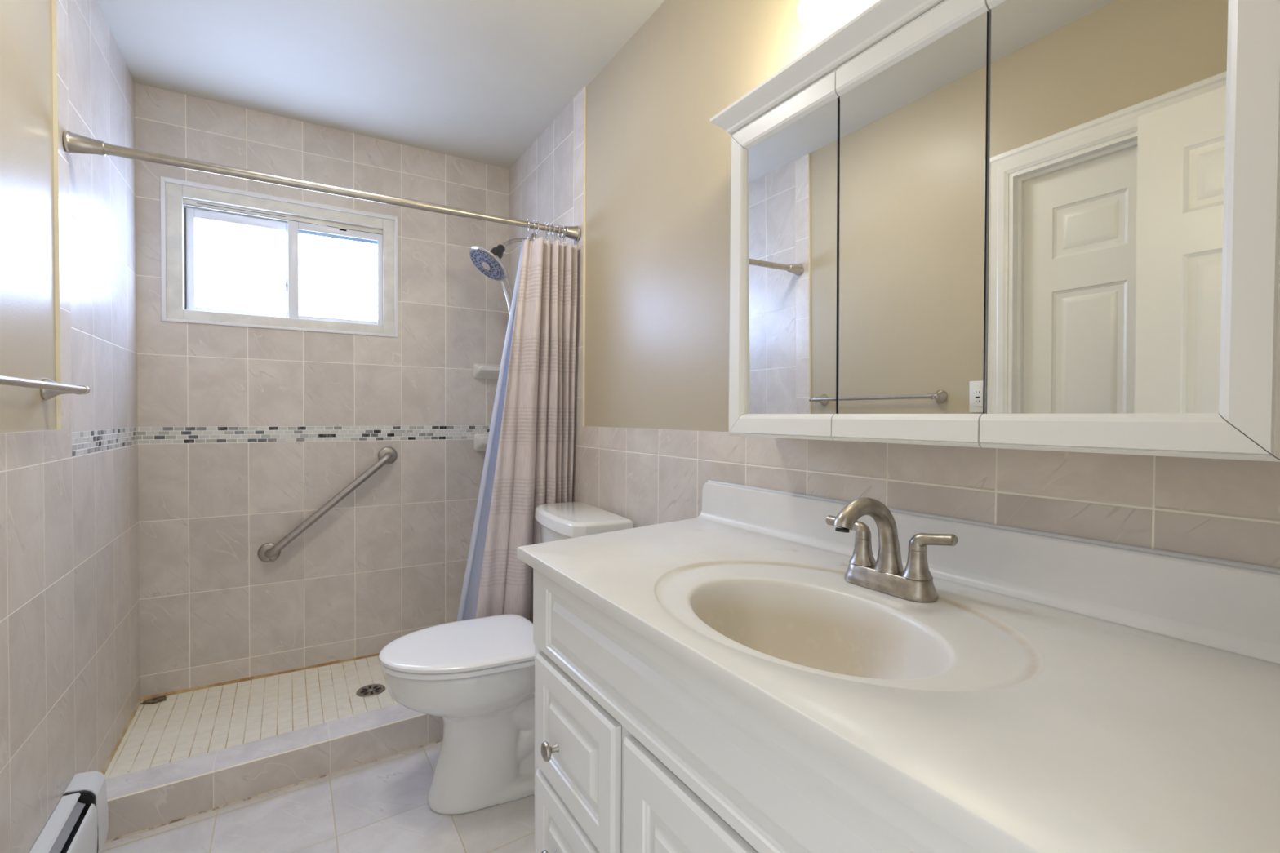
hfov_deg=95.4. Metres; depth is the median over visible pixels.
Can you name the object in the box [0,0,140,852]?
wall
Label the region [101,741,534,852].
floor
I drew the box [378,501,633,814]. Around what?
toilet
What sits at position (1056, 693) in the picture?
countertop
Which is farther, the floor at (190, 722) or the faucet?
the floor at (190, 722)
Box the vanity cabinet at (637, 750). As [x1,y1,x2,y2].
[533,568,982,852]
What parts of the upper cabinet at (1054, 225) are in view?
door, crown, door, door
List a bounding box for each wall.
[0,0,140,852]
[134,82,509,697]
[509,0,1279,568]
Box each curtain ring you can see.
[527,218,529,237]
[546,222,550,239]
[560,225,564,242]
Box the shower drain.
[355,684,385,697]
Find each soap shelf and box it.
[472,363,500,379]
[473,433,488,450]
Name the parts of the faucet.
lever, handle, spout, handle, lever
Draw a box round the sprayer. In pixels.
[468,232,536,313]
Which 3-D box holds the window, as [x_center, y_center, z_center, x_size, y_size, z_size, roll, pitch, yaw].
[-1.453,-0.661,2.419,0.820,0.533,0.116,0,1,-31]
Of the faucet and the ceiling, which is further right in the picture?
the faucet
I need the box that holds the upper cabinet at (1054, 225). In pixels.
[710,0,1279,462]
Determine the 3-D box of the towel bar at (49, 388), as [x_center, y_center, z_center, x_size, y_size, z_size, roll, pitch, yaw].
[-1.192,-0.081,1.118,0.074,0.051,0.617,0,1,-31]
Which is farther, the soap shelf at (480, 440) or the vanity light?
the soap shelf at (480, 440)
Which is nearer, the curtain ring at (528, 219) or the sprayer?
the curtain ring at (528, 219)
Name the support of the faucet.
on the countertop
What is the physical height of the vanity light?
0.187 m
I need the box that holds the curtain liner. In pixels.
[456,239,526,621]
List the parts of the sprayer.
spray plate, arm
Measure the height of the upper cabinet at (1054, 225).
0.678 m
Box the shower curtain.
[475,236,577,623]
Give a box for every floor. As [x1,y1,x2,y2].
[101,653,399,779]
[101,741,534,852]
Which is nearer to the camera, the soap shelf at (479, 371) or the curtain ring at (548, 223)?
the curtain ring at (548, 223)
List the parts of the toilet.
lid, seat, bowl, tank, tank lid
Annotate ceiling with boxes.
[97,0,665,168]
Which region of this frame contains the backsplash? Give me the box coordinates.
[697,482,1279,664]
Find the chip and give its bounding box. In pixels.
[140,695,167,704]
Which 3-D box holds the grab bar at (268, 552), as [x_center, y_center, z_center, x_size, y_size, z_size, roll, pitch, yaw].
[-1.290,0.319,2.437,0.522,0.457,0.068,0,1,-31]
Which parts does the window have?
sash, pane, sash, pane, pull rail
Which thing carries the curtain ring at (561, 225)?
hanging from the shower rod
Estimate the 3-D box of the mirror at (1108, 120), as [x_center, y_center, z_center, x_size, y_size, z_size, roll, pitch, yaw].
[0.535,-0.287,0.688,0.010,0.549,0.236,0,1,-31]
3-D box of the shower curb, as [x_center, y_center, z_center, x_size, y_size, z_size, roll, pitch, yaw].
[-0.931,1.061,1.991,1.409,0.112,0.134,0,1,-34]
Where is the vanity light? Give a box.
[797,0,866,30]
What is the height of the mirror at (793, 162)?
0.549 m
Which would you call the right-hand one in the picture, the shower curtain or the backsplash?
the backsplash
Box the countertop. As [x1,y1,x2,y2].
[516,480,1279,852]
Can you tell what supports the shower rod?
attached to the wall at (70, 674)
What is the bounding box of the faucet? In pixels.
[825,497,957,602]
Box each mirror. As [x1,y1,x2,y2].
[746,97,839,413]
[838,11,988,413]
[986,0,1228,413]
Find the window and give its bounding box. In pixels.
[160,176,397,337]
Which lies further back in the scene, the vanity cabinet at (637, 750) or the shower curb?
the shower curb
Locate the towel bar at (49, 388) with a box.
[0,375,89,399]
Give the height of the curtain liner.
1.625 m
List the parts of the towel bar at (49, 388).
post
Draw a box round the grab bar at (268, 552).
[257,446,397,562]
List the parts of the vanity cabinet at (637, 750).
knob, drawer, drawer, frame, door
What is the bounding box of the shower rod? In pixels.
[62,129,580,240]
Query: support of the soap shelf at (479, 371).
attached to the wall at (245, 433)
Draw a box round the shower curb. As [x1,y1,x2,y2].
[105,703,443,843]
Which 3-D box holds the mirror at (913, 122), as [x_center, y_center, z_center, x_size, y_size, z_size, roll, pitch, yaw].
[0.408,-0.291,0.898,0.010,0.549,0.244,0,1,-31]
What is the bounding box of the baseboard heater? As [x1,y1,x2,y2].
[29,771,108,852]
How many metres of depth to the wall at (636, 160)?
1.55 m
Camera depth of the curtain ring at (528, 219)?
2.06 m
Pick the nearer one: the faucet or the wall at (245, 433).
the faucet
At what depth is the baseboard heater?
1.40 m

